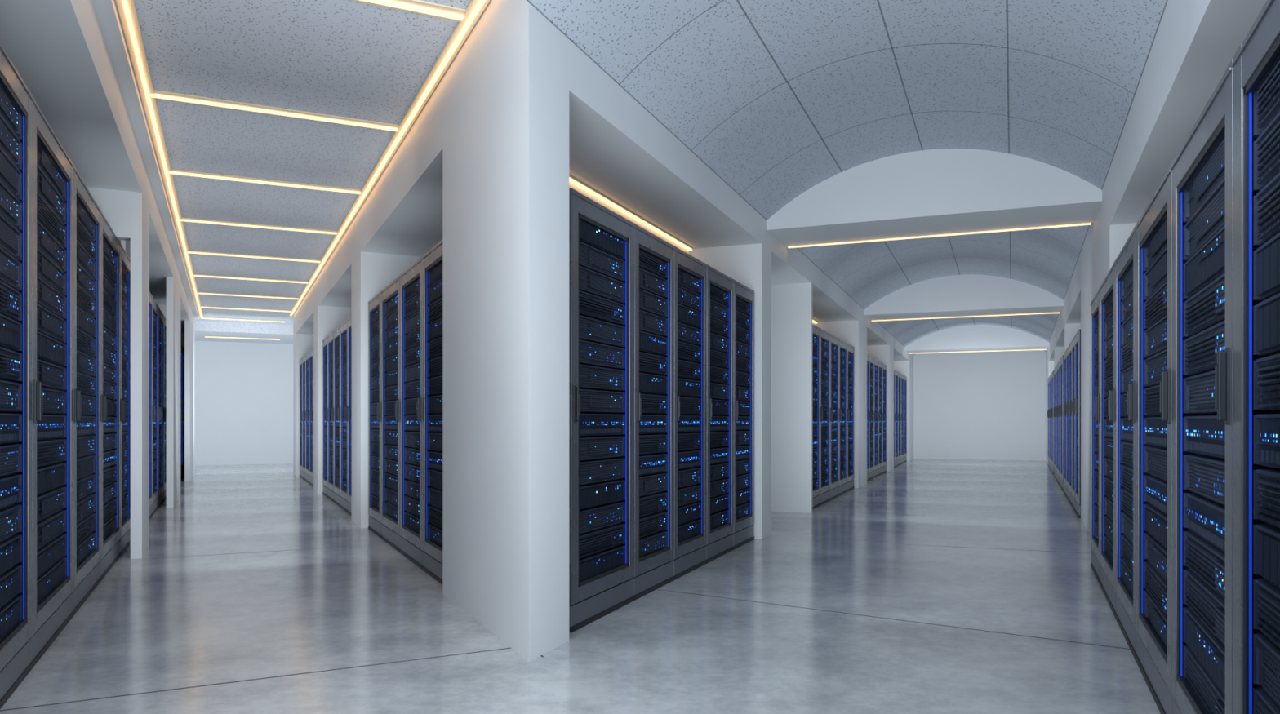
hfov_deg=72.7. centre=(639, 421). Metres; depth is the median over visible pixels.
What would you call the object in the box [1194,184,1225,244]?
server
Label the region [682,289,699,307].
server
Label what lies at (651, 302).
server
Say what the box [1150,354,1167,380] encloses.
server
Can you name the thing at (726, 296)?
indicator light
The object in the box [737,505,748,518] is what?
server
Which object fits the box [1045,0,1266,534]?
wall
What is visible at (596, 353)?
indicator light
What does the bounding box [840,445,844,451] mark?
indicator light
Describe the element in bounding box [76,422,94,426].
indicator light
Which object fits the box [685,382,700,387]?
indicator light
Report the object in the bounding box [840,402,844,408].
indicator light
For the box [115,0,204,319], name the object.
recessed light
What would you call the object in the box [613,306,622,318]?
indicator light
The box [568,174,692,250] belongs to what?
light
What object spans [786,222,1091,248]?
light bar
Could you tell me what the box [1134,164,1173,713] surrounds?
rack
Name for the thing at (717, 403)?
indicator light
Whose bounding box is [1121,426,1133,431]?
indicator light
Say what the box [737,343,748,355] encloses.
server
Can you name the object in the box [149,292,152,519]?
rack
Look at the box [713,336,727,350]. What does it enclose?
server
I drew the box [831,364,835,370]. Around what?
indicator light
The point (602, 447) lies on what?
indicator light
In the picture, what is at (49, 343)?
indicator light
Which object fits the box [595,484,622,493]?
indicator light
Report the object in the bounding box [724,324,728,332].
indicator light
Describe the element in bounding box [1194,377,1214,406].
server
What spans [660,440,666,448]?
indicator light
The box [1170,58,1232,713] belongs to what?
rack
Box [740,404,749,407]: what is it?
indicator light
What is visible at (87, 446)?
indicator light
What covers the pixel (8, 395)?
indicator light
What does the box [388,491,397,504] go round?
server
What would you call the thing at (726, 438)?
indicator light
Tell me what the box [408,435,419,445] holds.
indicator light
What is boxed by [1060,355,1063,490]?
rack
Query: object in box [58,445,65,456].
indicator light
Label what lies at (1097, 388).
indicator light
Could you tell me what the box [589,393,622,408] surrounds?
indicator light
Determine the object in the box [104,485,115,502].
server
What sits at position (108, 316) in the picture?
indicator light
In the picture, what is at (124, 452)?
indicator light
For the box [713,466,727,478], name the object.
indicator light
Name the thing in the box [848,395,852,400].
indicator light
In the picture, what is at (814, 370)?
indicator light
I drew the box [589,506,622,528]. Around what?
server
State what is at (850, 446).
indicator light
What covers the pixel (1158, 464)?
server
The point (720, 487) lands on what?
server
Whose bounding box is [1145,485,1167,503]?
indicator light
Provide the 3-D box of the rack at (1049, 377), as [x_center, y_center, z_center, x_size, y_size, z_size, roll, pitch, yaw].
[9.807,0.030,20.358,0.479,2.140,0.785,0,0,24]
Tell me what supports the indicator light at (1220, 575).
attached to the rack at (1202, 170)
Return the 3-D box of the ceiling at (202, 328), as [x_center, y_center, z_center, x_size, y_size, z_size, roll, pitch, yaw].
[-9.560,-2.115,20.699,10.000,0.270,2.800,0,0,-25]
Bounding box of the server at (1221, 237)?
[1196,230,1225,264]
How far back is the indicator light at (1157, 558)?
3.47 m
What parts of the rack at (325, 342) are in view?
handle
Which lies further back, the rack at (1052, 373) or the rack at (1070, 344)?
the rack at (1052, 373)
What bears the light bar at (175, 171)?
attached to the ceiling at (343, 58)
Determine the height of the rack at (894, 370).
2.310 m
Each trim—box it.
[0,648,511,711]
[151,548,317,559]
[675,591,1129,649]
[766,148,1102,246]
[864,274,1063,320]
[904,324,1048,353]
[908,544,1083,553]
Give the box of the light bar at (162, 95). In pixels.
[151,89,399,131]
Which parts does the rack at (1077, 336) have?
handle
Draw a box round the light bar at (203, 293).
[197,292,298,299]
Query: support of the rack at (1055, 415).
on the floor
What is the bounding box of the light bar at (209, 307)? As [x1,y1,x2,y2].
[200,306,290,311]
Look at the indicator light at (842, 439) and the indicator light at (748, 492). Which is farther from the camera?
the indicator light at (842, 439)
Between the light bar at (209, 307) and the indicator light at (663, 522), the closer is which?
the indicator light at (663, 522)
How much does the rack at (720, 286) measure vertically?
2.310 m
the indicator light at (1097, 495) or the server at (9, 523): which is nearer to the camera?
the server at (9, 523)
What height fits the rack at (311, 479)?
2.320 m
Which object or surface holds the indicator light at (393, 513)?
attached to the rack at (390, 295)
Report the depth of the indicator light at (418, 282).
6.64 m
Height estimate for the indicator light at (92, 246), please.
0.052 m
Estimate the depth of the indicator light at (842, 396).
13.17 m
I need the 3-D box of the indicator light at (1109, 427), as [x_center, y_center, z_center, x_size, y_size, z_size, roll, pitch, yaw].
[2.884,0.038,5.340,0.001,0.023,0.698,0,0,24]
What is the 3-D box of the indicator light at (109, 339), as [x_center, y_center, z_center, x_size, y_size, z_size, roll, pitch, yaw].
[-4.026,-0.622,6.609,0.001,0.078,0.685,0,0,-25]
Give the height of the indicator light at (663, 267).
0.053 m
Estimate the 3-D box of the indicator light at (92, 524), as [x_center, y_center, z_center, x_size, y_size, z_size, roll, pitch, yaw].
[-3.597,0.682,5.719,0.001,0.052,0.193,0,0,-25]
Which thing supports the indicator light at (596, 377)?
attached to the rack at (602, 241)
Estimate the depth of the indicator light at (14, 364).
3.62 m
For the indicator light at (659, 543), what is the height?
0.079 m
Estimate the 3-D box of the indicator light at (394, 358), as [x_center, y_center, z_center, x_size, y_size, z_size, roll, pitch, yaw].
[-2.157,-0.540,7.620,0.001,0.026,0.458,0,0,-25]
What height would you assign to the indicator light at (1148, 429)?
0.023 m
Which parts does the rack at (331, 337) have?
handle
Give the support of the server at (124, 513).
attached to the rack at (125, 539)
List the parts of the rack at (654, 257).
handle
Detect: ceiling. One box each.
[115,0,471,324]
[195,320,293,344]
[527,0,1168,355]
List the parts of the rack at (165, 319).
handle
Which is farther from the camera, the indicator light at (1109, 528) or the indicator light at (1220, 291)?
the indicator light at (1109, 528)
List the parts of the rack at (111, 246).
handle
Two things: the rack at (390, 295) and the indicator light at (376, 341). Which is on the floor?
the rack at (390, 295)
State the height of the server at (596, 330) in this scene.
0.079 m
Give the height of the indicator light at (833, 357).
0.079 m
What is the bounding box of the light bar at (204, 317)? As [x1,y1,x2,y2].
[203,317,284,322]
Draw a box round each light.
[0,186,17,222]
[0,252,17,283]
[0,318,20,333]
[0,385,17,406]
[0,423,20,430]
[0,449,17,471]
[0,484,20,497]
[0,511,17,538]
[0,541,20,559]
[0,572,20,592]
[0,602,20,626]
[9,293,19,311]
[9,358,19,373]
[36,423,65,428]
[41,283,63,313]
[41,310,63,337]
[41,364,63,386]
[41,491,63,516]
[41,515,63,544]
[42,391,63,409]
[46,339,65,352]
[46,467,65,477]
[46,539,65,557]
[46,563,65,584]
[58,223,65,239]
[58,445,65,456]
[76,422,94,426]
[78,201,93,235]
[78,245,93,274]
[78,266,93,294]
[78,354,93,373]
[78,439,93,454]
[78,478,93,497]
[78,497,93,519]
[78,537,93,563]
[81,398,93,412]
[82,313,94,325]
[90,240,94,253]
[90,301,94,311]
[90,341,94,351]
[90,381,94,390]
[90,520,94,530]
[102,422,116,426]
[102,455,116,462]
[104,240,115,265]
[104,330,115,347]
[104,348,115,364]
[104,365,115,380]
[104,383,115,396]
[104,436,115,448]
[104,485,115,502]
[106,313,115,324]
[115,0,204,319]
[122,282,126,295]
[122,297,126,310]
[122,312,126,325]
[122,328,126,340]
[122,343,126,355]
[122,389,126,399]
[122,449,126,459]
[122,464,126,475]
[122,479,126,490]
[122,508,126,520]
[288,0,489,315]
[373,336,379,346]
[373,377,379,386]
[373,404,377,413]
[373,431,379,440]
[373,458,379,468]
[373,485,379,495]
[385,421,397,423]
[388,295,397,310]
[388,311,397,324]
[388,326,397,339]
[388,448,397,458]
[388,462,397,473]
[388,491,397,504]
[388,506,397,519]
[389,341,397,347]
[389,356,397,362]
[389,372,397,377]
[389,433,397,436]
[389,477,397,483]
[405,421,419,423]
[408,313,419,328]
[408,365,419,378]
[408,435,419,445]
[408,451,419,462]
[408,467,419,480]
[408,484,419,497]
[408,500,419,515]
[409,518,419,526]
[416,280,419,288]
[416,297,419,306]
[416,332,419,340]
[416,350,419,357]
[416,385,419,392]
[429,421,442,424]
[429,457,442,463]
[432,436,442,448]
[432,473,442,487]
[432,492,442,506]
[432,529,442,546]
[434,280,442,289]
[434,320,442,327]
[434,398,442,402]
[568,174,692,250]
[582,421,623,426]
[589,345,622,364]
[589,369,622,386]
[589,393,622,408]
[589,440,622,456]
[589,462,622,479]
[595,227,622,245]
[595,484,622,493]
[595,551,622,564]
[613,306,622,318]
[613,530,622,542]
[640,421,666,425]
[640,460,666,466]
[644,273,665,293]
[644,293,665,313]
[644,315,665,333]
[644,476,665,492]
[644,535,665,554]
[648,336,666,344]
[648,377,666,383]
[660,262,666,272]
[660,360,666,369]
[660,400,666,408]
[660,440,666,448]
[660,497,666,506]
[660,517,666,527]
[679,421,700,424]
[679,456,700,462]
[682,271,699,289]
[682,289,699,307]
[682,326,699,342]
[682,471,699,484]
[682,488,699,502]
[685,309,700,317]
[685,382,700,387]
[685,505,700,513]
[685,523,700,531]
[695,350,700,357]
[695,367,700,375]
[695,402,700,409]
[695,437,700,444]
[710,421,728,424]
[710,453,728,457]
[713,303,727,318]
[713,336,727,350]
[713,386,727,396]
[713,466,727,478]
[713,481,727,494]
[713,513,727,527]
[715,402,728,406]
[715,497,728,503]
[724,293,728,301]
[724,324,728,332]
[724,356,728,364]
[724,373,728,379]
[724,435,728,442]
[736,421,749,424]
[736,450,749,454]
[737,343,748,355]
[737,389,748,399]
[737,433,748,443]
[737,462,748,472]
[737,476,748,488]
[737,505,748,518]
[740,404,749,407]
[740,491,749,496]
[812,335,816,343]
[812,367,816,374]
[812,388,816,395]
[812,430,816,436]
[812,461,816,467]
[812,471,816,478]
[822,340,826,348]
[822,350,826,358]
[822,370,826,377]
[822,380,826,386]
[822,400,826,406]
[822,448,826,455]
[822,458,826,465]
[831,345,835,352]
[831,354,835,361]
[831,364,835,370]
[831,391,835,398]
[831,447,835,453]
[831,456,835,462]
[831,474,835,481]
[840,349,844,355]
[840,358,844,364]
[840,367,844,373]
[840,375,844,382]
[840,393,844,399]
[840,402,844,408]
[840,428,844,434]
[840,436,844,442]
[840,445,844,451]
[840,471,844,478]
[848,353,852,359]
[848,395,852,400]
[848,427,852,433]
[848,444,852,449]
[848,460,852,466]
[1096,332,1098,344]
[1096,386,1098,395]
[1096,492,1098,504]
[1096,527,1098,540]
[1104,425,1113,429]
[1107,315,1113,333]
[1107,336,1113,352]
[1107,442,1113,448]
[1107,462,1113,477]
[1107,502,1113,520]
[1107,524,1113,534]
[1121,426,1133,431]
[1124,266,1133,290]
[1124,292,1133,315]
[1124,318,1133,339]
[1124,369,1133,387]
[1124,519,1133,542]
[1125,570,1133,585]
[1145,426,1167,434]
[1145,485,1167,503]
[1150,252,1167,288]
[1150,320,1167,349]
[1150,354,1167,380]
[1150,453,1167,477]
[1150,543,1167,579]
[1151,515,1167,533]
[1162,288,1167,305]
[1162,593,1167,612]
[1186,429,1225,439]
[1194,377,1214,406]
[1215,283,1225,307]
[1215,331,1225,354]
[1215,566,1225,591]
[1215,704,1222,713]
[1259,432,1279,444]
[1276,663,1279,702]
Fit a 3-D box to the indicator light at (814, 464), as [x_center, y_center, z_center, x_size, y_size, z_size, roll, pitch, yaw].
[2.194,0.548,10.994,0.001,0.079,0.416,0,0,22]
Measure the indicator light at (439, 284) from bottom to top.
0.026 m
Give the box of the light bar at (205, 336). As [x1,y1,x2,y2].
[204,336,279,340]
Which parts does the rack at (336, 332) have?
handle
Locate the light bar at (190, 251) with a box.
[187,250,319,262]
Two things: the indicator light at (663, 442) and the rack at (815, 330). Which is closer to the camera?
the indicator light at (663, 442)
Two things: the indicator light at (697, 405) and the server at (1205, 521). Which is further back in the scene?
the indicator light at (697, 405)
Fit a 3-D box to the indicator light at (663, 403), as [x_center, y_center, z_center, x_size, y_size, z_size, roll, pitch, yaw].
[0.156,-0.111,5.844,0.001,0.053,0.114,0,0,22]
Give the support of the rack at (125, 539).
on the floor
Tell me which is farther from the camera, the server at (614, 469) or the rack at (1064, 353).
the rack at (1064, 353)
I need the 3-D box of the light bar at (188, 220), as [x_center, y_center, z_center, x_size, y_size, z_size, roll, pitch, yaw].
[-4.258,-2.186,9.778,1.610,0.023,0.140,0,0,-25]
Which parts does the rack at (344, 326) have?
handle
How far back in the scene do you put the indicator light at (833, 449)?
12.46 m
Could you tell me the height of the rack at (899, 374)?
2.310 m
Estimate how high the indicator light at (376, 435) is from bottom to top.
0.080 m
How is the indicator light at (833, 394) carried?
attached to the rack at (834, 341)
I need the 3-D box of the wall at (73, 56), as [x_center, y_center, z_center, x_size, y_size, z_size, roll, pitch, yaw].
[-5.559,-0.690,9.267,1.035,3.580,19.900,0,0,-25]
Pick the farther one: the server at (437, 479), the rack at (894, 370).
the rack at (894, 370)
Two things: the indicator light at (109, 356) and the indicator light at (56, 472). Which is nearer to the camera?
the indicator light at (56, 472)
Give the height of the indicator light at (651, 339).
0.026 m
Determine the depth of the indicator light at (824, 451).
11.71 m
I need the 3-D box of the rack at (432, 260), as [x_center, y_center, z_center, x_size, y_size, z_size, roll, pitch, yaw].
[-1.228,-0.060,6.114,0.479,2.320,0.894,0,0,-25]
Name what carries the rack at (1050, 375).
on the floor
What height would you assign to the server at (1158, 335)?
0.077 m
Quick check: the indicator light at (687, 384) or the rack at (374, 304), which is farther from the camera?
the rack at (374, 304)
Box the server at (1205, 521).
[1186,507,1225,536]
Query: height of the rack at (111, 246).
2.550 m
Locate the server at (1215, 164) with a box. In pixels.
[1194,136,1225,203]
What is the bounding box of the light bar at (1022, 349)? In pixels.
[909,349,1046,353]
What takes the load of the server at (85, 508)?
attached to the rack at (86, 212)
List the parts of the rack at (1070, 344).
handle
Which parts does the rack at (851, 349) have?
handle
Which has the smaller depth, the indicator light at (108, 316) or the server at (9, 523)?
the server at (9, 523)
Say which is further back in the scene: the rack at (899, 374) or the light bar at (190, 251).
the rack at (899, 374)
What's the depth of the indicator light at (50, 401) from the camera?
4.43 m
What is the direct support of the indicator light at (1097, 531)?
attached to the rack at (1095, 304)
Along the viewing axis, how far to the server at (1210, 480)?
2.52 m
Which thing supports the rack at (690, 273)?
on the floor
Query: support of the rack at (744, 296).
on the floor
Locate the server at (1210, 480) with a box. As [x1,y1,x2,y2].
[1194,463,1225,499]
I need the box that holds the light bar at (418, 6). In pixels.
[351,0,466,22]
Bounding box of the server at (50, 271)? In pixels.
[41,256,63,289]
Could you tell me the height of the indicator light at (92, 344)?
0.052 m
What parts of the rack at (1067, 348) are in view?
door, handle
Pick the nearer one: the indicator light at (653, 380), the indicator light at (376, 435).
the indicator light at (653, 380)
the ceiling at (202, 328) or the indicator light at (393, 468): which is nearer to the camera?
the indicator light at (393, 468)
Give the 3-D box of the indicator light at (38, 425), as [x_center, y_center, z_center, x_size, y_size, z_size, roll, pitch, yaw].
[-2.971,0.023,4.400,0.001,0.024,0.791,0,0,-25]
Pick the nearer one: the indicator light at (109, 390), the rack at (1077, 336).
the indicator light at (109, 390)
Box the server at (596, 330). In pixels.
[589,321,622,342]
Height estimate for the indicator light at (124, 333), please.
0.078 m
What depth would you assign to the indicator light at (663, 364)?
5.84 m
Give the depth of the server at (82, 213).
5.49 m
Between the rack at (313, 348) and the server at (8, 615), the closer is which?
the server at (8, 615)
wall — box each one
[0,0,199,559]
[195,341,293,466]
[293,0,568,662]
[568,39,913,539]
[913,350,1045,461]
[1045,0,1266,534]
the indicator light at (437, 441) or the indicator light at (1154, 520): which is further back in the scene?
the indicator light at (437, 441)
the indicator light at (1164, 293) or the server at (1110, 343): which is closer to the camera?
the indicator light at (1164, 293)
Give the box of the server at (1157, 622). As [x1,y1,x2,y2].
[1150,604,1167,648]
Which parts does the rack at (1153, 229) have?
handle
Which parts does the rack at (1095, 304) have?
handle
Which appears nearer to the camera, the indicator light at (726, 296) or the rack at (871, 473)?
the indicator light at (726, 296)
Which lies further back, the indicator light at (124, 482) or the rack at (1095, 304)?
the indicator light at (124, 482)
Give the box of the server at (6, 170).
[0,152,17,191]
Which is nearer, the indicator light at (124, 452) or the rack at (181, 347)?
the indicator light at (124, 452)
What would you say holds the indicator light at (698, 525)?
attached to the rack at (690, 273)
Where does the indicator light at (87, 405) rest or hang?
attached to the rack at (86, 212)
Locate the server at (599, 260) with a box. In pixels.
[589,249,622,276]
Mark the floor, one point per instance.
(158, 624)
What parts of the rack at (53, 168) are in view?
handle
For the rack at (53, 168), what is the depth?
4.41 m
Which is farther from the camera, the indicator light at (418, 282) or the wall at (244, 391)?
the wall at (244, 391)
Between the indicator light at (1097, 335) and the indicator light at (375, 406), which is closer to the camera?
the indicator light at (1097, 335)
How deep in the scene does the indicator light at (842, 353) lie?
13.17 m
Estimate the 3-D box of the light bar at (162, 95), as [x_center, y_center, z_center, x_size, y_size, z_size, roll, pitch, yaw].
[-2.542,-2.186,6.165,1.610,0.023,0.140,0,0,-25]
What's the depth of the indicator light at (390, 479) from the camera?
7.61 m
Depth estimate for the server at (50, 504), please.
4.43 m
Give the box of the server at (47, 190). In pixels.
[41,174,63,217]
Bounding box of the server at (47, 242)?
[41,229,63,265]
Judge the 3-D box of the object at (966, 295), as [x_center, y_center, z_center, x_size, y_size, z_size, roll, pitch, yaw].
[5.434,-2.140,14.729,3.118,0.640,0.850,0,0,23]
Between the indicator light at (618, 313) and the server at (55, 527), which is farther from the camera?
the indicator light at (618, 313)
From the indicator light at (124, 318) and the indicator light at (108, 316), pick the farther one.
the indicator light at (124, 318)
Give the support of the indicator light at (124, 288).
attached to the rack at (125, 539)
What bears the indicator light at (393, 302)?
attached to the rack at (390, 295)
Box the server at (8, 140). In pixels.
[0,119,17,160]
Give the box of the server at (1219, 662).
[1196,631,1225,674]
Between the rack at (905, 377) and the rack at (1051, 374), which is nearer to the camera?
the rack at (1051, 374)
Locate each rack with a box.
[0,41,33,710]
[31,95,74,667]
[72,164,102,615]
[100,210,121,580]
[120,244,130,555]
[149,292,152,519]
[151,297,159,515]
[158,308,164,506]
[163,316,166,500]
[180,343,182,479]
[182,347,184,476]
[299,358,302,478]
[302,355,306,480]
[305,351,309,484]
[308,349,313,486]
[312,348,313,486]
[322,335,328,497]
[327,331,333,502]
[333,325,341,507]
[340,319,348,512]
[347,316,351,515]
[368,291,381,537]
[380,275,400,552]
[399,256,422,569]
[422,240,442,585]
[568,188,635,632]
[632,223,674,600]
[673,245,706,580]
[706,264,733,563]
[733,280,754,550]
[812,324,820,509]
[819,328,830,505]
[830,333,839,500]
[839,338,847,495]
[847,343,854,491]
[866,355,869,481]
[868,355,874,479]
[874,359,879,477]
[877,360,883,475]
[882,363,886,473]
[893,369,894,467]
[894,370,897,467]
[897,372,901,466]
[901,373,904,463]
[903,375,906,462]
[1047,377,1048,466]
[1048,375,1051,469]
[1048,377,1049,468]
[1050,373,1052,472]
[1051,370,1053,474]
[1053,367,1055,478]
[1054,364,1057,480]
[1056,362,1058,484]
[1058,360,1060,486]
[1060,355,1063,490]
[1063,350,1066,496]
[1066,346,1069,500]
[1068,341,1071,506]
[1071,335,1075,511]
[1074,328,1080,518]
[1090,288,1100,584]
[1098,261,1115,617]
[1114,226,1136,660]
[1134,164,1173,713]
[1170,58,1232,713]
[1231,0,1279,713]
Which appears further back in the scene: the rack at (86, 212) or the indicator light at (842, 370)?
the indicator light at (842, 370)
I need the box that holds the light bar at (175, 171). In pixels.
[168,168,360,194]
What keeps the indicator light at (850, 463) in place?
attached to the rack at (851, 349)
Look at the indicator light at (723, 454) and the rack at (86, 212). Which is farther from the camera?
the indicator light at (723, 454)
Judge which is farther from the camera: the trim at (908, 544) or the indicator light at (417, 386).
the trim at (908, 544)
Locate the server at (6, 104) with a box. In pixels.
[0,85,17,129]
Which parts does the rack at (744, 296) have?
handle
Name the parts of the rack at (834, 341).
handle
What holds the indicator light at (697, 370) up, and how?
attached to the rack at (690, 273)
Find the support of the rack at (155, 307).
on the floor
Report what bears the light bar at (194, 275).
attached to the ceiling at (343, 58)
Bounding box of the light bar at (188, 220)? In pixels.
[180,217,337,234]
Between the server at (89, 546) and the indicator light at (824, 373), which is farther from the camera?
the indicator light at (824, 373)
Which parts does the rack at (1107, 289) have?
handle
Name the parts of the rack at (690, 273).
handle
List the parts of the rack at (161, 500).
handle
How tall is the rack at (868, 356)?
2.310 m
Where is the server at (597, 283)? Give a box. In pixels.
[589,273,622,298]
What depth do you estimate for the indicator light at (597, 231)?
5.00 m
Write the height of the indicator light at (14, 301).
0.052 m
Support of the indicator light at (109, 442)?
attached to the rack at (111, 246)
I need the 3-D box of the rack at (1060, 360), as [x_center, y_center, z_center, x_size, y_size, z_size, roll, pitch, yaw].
[7.349,0.030,14.758,0.479,2.140,0.795,0,0,24]
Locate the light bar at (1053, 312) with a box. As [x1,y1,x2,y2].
[871,311,1060,321]
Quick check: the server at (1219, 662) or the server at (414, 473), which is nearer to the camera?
the server at (1219, 662)
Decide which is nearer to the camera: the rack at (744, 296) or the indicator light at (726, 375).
the indicator light at (726, 375)
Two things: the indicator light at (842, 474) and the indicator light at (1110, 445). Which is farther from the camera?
the indicator light at (842, 474)
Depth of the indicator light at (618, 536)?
5.13 m
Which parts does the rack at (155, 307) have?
handle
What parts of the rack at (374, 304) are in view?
handle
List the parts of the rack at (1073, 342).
handle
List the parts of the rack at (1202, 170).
handle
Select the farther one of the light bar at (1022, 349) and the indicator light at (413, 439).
the light bar at (1022, 349)
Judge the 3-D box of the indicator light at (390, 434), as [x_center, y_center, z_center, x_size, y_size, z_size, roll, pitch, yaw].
[-2.157,0.123,7.620,0.001,0.026,0.458,0,0,-25]
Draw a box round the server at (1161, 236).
[1150,217,1167,258]
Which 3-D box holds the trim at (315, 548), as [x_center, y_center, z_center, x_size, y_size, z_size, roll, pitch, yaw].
[-3.325,1.100,7.225,1.275,0.001,0.007,0,0,-26]
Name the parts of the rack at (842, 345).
handle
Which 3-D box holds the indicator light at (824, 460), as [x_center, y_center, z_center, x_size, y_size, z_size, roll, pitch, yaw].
[2.487,0.548,11.732,0.001,0.079,0.416,0,0,22]
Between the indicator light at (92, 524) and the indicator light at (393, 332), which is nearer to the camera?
the indicator light at (92, 524)
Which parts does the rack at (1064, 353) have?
door, handle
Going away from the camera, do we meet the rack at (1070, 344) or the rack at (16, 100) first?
the rack at (16, 100)
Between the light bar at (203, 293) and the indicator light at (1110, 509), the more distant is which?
the light bar at (203, 293)
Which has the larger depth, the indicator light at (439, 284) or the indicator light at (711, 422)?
the indicator light at (711, 422)
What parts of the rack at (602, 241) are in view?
handle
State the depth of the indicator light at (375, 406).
8.59 m
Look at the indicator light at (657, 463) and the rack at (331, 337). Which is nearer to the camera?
the indicator light at (657, 463)
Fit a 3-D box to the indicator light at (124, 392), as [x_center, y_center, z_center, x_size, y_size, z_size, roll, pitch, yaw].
[-4.457,-0.231,7.517,0.001,0.078,0.450,0,0,-25]
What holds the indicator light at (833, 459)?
attached to the rack at (834, 341)
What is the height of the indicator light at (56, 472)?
0.026 m
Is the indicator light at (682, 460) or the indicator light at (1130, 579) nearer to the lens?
the indicator light at (1130, 579)
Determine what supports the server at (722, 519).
attached to the rack at (720, 286)
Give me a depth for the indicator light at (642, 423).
5.67 m
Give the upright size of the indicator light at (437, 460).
0.024 m
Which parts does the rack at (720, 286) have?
handle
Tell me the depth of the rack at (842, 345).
13.28 m
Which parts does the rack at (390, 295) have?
handle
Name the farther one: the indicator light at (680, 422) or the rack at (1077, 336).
the rack at (1077, 336)
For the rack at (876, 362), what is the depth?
17.31 m
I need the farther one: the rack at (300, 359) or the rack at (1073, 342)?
the rack at (300, 359)
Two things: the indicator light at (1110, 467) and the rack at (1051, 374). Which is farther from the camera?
the rack at (1051, 374)
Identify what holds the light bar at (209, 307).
attached to the ceiling at (343, 58)
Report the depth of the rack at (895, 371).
21.20 m
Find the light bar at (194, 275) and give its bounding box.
[193,274,307,283]
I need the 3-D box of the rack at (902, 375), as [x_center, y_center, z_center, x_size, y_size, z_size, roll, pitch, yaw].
[6.633,-0.055,22.686,0.479,2.310,0.837,0,0,22]
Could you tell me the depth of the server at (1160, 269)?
3.47 m
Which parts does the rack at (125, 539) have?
handle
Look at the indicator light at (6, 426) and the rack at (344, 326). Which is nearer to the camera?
the indicator light at (6, 426)
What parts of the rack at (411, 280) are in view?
handle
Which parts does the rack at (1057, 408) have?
handle, door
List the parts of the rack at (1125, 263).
handle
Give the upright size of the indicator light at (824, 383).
0.079 m
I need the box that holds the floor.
[0,458,1160,713]
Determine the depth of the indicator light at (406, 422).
6.84 m
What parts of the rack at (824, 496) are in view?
handle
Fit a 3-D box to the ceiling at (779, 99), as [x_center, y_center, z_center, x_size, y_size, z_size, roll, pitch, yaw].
[4.996,-2.160,13.693,3.492,0.500,23.996,0,0,23]
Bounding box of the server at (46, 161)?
[41,147,63,193]
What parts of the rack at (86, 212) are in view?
handle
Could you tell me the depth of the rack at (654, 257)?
5.68 m
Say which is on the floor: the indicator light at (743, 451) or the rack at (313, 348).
the rack at (313, 348)

